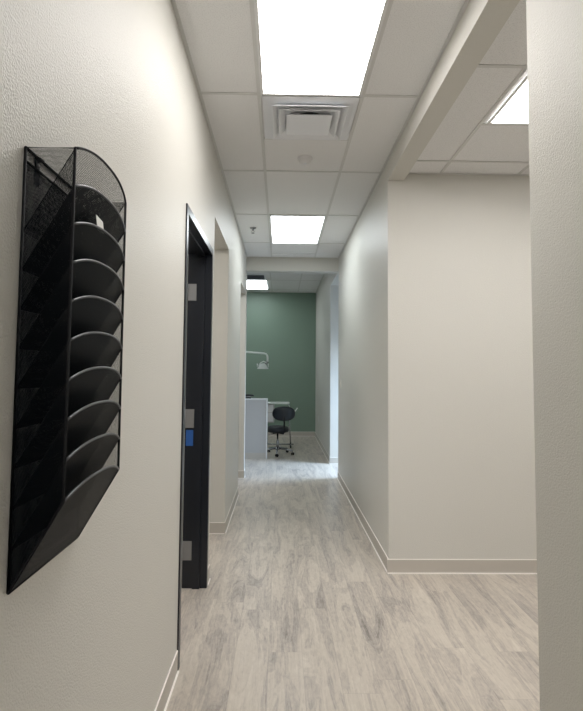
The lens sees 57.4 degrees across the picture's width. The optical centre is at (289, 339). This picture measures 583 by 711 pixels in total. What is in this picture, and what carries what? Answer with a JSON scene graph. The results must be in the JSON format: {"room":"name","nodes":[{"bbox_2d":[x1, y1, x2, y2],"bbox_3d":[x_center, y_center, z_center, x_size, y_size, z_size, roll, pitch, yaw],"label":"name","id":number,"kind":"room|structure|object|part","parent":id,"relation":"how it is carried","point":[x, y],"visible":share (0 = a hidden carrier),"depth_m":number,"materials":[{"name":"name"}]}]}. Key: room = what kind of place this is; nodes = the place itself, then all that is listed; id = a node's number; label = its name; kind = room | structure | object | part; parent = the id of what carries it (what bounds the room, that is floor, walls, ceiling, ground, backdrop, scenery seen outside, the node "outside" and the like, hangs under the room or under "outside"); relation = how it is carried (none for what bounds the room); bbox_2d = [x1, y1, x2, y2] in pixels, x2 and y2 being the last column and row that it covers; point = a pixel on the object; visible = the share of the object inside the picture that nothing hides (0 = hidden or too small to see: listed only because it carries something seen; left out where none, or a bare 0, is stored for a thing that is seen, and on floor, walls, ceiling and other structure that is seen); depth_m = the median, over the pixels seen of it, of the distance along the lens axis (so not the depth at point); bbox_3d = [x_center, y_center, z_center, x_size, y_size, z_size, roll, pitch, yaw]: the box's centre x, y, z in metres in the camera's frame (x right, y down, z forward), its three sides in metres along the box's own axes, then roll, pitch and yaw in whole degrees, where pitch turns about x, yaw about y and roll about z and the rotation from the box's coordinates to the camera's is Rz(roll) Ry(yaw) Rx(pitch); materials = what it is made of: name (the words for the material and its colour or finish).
{"room":"dental clinic","nodes":[
{"label":"dental clinic","id":0,"kind":"room"},
{"bbox_2d":[0,0,246,710],"bbox_3d":[-0.624,-0.072,2.582,0.150,3.440,10.366,1,-3,-1],"label":"wall","id":1,"kind":"structure","parent":0,"point":[94,628],"depth_m":1.74,"materials":[{"name":"grey paint"}]},
{"bbox_2d":[6,146,126,594],"bbox_3d":[-0.469,0.045,1.186,0.113,0.881,0.345,1,-3,-1],"label":"file organizer","id":2,"kind":"object","parent":1,"relation":"attached to","point":[76,264],"visible":1,"depth_m":1.07,"materials":[{"name":"black metal"}]},
{"bbox_3d":[-0.472,0.048,1.016,0.096,0.848,0.001,1,-3,-1],"label":"panel","id":3,"kind":"part","parent":2,"relation":"part of","materials":[{"name":"black metal"}]},
{"bbox_3d":[-0.524,0.071,1.183,0.001,0.822,0.339,1,-3,-1],"label":"panel","id":4,"kind":"part","parent":2,"relation":"part of","materials":[{"name":"black metal"}]},
{"bbox_2d":[96,215,103,228],"bbox_3d":[-0.420,-0.253,1.178,0.006,0.036,0.041,1,-3,-1],"label":"card","id":5,"kind":"object","parent":2,"relation":"on","point":[99,221],"visible":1,"depth_m":1.17,"materials":[{"name":"white paper"}]},
{"bbox_3d":[-0.478,0.068,1.354,0.096,0.848,0.001,1,-3,-1],"label":"panel","id":6,"kind":"part","parent":2,"relation":"part of","materials":[{"name":"black metal"}]},
{"bbox_2d":[177,203,212,669],"bbox_3d":[-0.648,0.501,3.264,0.181,2.379,1.072,1,-3,-1],"label":"door","id":7,"kind":"structure","parent":1,"relation":"in","point":[198,293],"depth_m":3.73,"materials":[{"name":"black paint"}]},
{"bbox_2d":[154,469,244,710],"bbox_3d":[-0.631,1.593,2.481,0.164,0.105,10.366,1,-3,-1],"label":"baseboard","id":8,"kind":"structure","parent":1,"relation":"attached to","point":[215,527],"depth_m":2.62,"materials":[{"name":"beige wood"}]},
{"bbox_2d":[247,257,338,272],"bbox_3d":[0.039,-1.230,7.782,1.329,0.485,0.150,1,-3,-1],"label":"trim","id":9,"kind":"structure","parent":1,"relation":"attached to","point":[254,264],"depth_m":7.70,"materials":[{"name":"grey paint"}]},
{"bbox_2d":[246,292,315,431],"bbox_3d":[-1.431,0.507,12.620,4.373,3.490,0.100,1,-3,-1],"label":"wall","id":10,"kind":"structure","parent":0,"point":[282,326],"depth_m":12.60,"materials":[{"name":"green paint"}]},
{"bbox_2d":[268,432,314,435],"bbox_3d":[-1.469,2.192,12.461,4.123,0.105,0.018,1,-3,-1],"label":"baseboard","id":11,"kind":"structure","parent":10,"relation":"attached to","point":[286,433],"depth_m":12.49,"materials":[{"name":"beige"}]},
{"bbox_2d":[247,272,324,292],"bbox_3d":[-1.400,-1.307,10.258,4.123,0.055,4.834,1,-3,-1],"label":"ceiling","id":12,"kind":"structure","parent":0,"point":[277,282],"depth_m":11.28,"materials":[{"name":"tile"}]},
{"bbox_2d":[247,274,265,279],"bbox_3d":[-0.775,-1.248,10.633,0.585,0.006,0.560,1,-3,-1],"label":"ceiling vent","id":13,"kind":"object","parent":12,"relation":"in","point":[249,276],"visible":0.63,"depth_m":10.66,"materials":[{"name":"black metal"}]},
{"bbox_2d":[247,280,267,288],"bbox_3d":[-0.784,-1.192,11.556,0.600,0.006,1.210,1,-3,-1],"label":"recessed light","id":14,"kind":"object","parent":12,"relation":"in","point":[251,284],"visible":0.59,"depth_m":11.51,"materials":[{"name":"white plastic"}]},
{"bbox_2d":[171,0,469,257],"bbox_3d":[0.129,-1.522,2.607,1.329,0.055,10.216,1,-3,-1],"label":"ceiling","id":15,"kind":"structure","parent":0,"point":[263,177],"depth_m":3.51,"materials":[{"name":"tile"}]},
{"bbox_2d":[269,215,325,243],"bbox_3d":[0.072,-1.271,6.226,0.600,0.006,1.210,1,-3,-1],"label":"recessed light","id":16,"kind":"object","parent":15,"relation":"in","point":[289,229],"visible":1,"depth_m":6.12,"materials":[{"name":"white plastic"}]},
{"bbox_2d":[298,155,312,164],"bbox_3d":[0.116,-1.383,4.124,0.116,0.049,0.116,1,-3,-1],"label":"smoke detector","id":17,"kind":"object","parent":15,"relation":"attached to","point":[303,159],"visible":1,"depth_m":4.09,"materials":[{"name":"white plastic"}]},
{"bbox_2d":[262,96,359,139],"bbox_3d":[0.120,-1.419,3.482,0.584,0.041,0.584,1,-3,-1],"label":"ceiling vent","id":18,"kind":"object","parent":15,"relation":"in","point":[289,117],"visible":1,"depth_m":3.40,"materials":[{"name":"white metal"}]},
{"bbox_3d":[0.120,-1.411,3.482,0.284,0.026,0.284,1,-3,-1],"label":"panel","id":19,"kind":"part","parent":18,"relation":"part of","materials":[{"name":"white metal"}]},
{"bbox_2d":[254,0,388,96],"bbox_3d":[0.136,-1.492,2.575,0.600,0.006,1.210,1,-3,-1],"label":"recessed light","id":20,"kind":"object","parent":15,"relation":"in","point":[305,47],"visible":1,"depth_m":2.68,"materials":[{"name":"white plastic"}]},
{"bbox_2d":[388,0,519,180],"bbox_3d":[0.850,-1.518,3.013,0.128,0.403,2.348,1,-3,-1],"label":"ceiling beam","id":21,"kind":"structure","parent":15,"relation":"attached to","point":[481,21],"depth_m":2.74,"materials":[{"name":"grey paint"}]},
{"bbox_2d":[166,436,539,710],"bbox_3d":[0.300,1.830,4.904,7.600,0.060,15.600,1,-3,-1],"label":"floor","id":22,"kind":"structure","parent":0,"point":[298,610],"depth_m":3.22,"materials":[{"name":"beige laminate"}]},
{"bbox_2d":[245,398,267,458],"bbox_3d":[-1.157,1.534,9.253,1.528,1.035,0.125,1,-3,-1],"label":"cabinet","id":23,"kind":"object","parent":22,"relation":"on","point":[256,409],"depth_m":9.22,"materials":[{"name":"grey laminate"}]},
{"bbox_3d":[-1.152,1.030,9.284,1.528,0.025,0.125,1,-3,-1],"label":"trim","id":24,"kind":"part","parent":23,"relation":"part of","materials":[{"name":"white"}]},
{"bbox_3d":[-0.404,1.554,9.266,0.023,1.010,0.122,1,-3,-1],"label":"edge trim","id":25,"kind":"part","parent":23,"relation":"part of","materials":[{"name":"white laminate"}]},
{"bbox_2d":[246,351,268,368],"bbox_3d":[-1.083,1.146,10.232,1.342,1.930,0.440,1,-3,-1],"label":"lamp","id":26,"kind":"object","parent":22,"relation":"on","point":[261,365],"visible":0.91,"depth_m":10.26,"materials":[{"name":"white"}]},
{"bbox_3d":[-0.970,0.309,10.285,1.114,0.230,0.038,1,-3,-1],"label":"arm","id":27,"kind":"part","parent":26,"relation":"part of","materials":[{"name":"white metal"}]},
{"bbox_2d":[267,406,294,456],"bbox_3d":[-0.224,1.643,9.690,0.624,0.884,0.593,1,-3,-1],"label":"stool","id":28,"kind":"object","parent":22,"relation":"on","point":[283,413],"visible":0.88,"depth_m":9.51,"materials":[{"name":"black leather"}]},
{"bbox_3d":[-0.224,1.626,9.717,0.420,0.120,0.420,1,-3,-1],"label":"seat","id":29,"kind":"part","parent":28,"relation":"part of","materials":[{"name":"black leather"}]},
{"bbox_3d":[-0.136,1.539,9.559,0.041,0.324,0.248,2,-4,-19],"label":"backrest arm","id":30,"kind":"part","parent":28,"relation":"part of","materials":[{"name":"black metal"}]},
{"bbox_3d":[-0.111,1.321,9.512,0.410,0.260,0.089,1,-3,-1],"label":"backrest","id":31,"kind":"part","parent":28,"relation":"part of","materials":[{"name":"black plastic"}]},
{"bbox_2d":[267,402,297,447],"bbox_3d":[-0.233,1.697,10.624,0.764,0.889,0.481,1,-3,-1],"label":"cart","id":32,"kind":"object","parent":22,"relation":"on","point":[271,405],"visible":0.36,"depth_m":10.53,"materials":[{"name":"white plastic"}]},
{"bbox_3d":[-0.461,1.449,10.519,0.260,0.330,0.012,1,-3,-1],"label":"drawer","id":33,"kind":"part","parent":32,"relation":"part of","materials":[{"name":"white plastic"}]},
{"bbox_3d":[-0.008,1.684,10.669,0.071,0.808,0.025,1,-3,-1],"label":"post","id":34,"kind":"part","parent":32,"relation":"part of","materials":[{"name":"silver metal"}]},
{"bbox_2d":[315,162,408,558],"bbox_3d":[0.755,0.290,8.349,0.150,3.440,8.526,1,-3,-1],"label":"wall","id":35,"kind":"structure","parent":0,"point":[372,306],"depth_m":4.80,"materials":[{"name":"grey paint"}]},
{"bbox_2d":[315,432,536,573],"bbox_3d":[2.305,1.767,4.943,3.191,0.105,15.200,1,-3,-1],"label":"baseboard","id":36,"kind":"structure","parent":35,"relation":"attached to","point":[391,566],"depth_m":4.00,"materials":[{"name":"beige"}]},
{"bbox_2d":[409,0,528,175],"bbox_3d":[2.475,-1.515,0.874,3.050,0.055,6.674,1,-3,-1],"label":"ceiling","id":37,"kind":"structure","parent":0,"point":[463,143],"depth_m":3.38,"materials":[{"name":"tile"}]},
{"bbox_2d":[487,74,527,124],"bbox_3d":[1.537,-1.379,2.721,0.600,0.006,1.210,1,-3,-1],"label":"recessed light","id":38,"kind":"object","parent":37,"relation":"in","point":[514,111],"visible":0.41,"depth_m":3.13,"materials":[{"name":"white plastic"}]},
{"bbox_2d":[407,174,536,558],"bbox_3d":[2.415,0.141,4.191,3.027,3.260,0.150,1,-3,-1],"label":"wall","id":39,"kind":"structure","parent":0,"point":[472,489],"depth_m":4.09,"materials":[{"name":"grey paint"}]},
{"bbox_2d":[526,0,582,710],"bbox_3d":[0.907,-0.241,-0.407,0.150,3.440,4.326,1,-3,-1],"label":"wall","id":40,"kind":"structure","parent":0,"point":[554,27],"depth_m":1.59,"materials":[{"name":"grey paint"}]}
]}

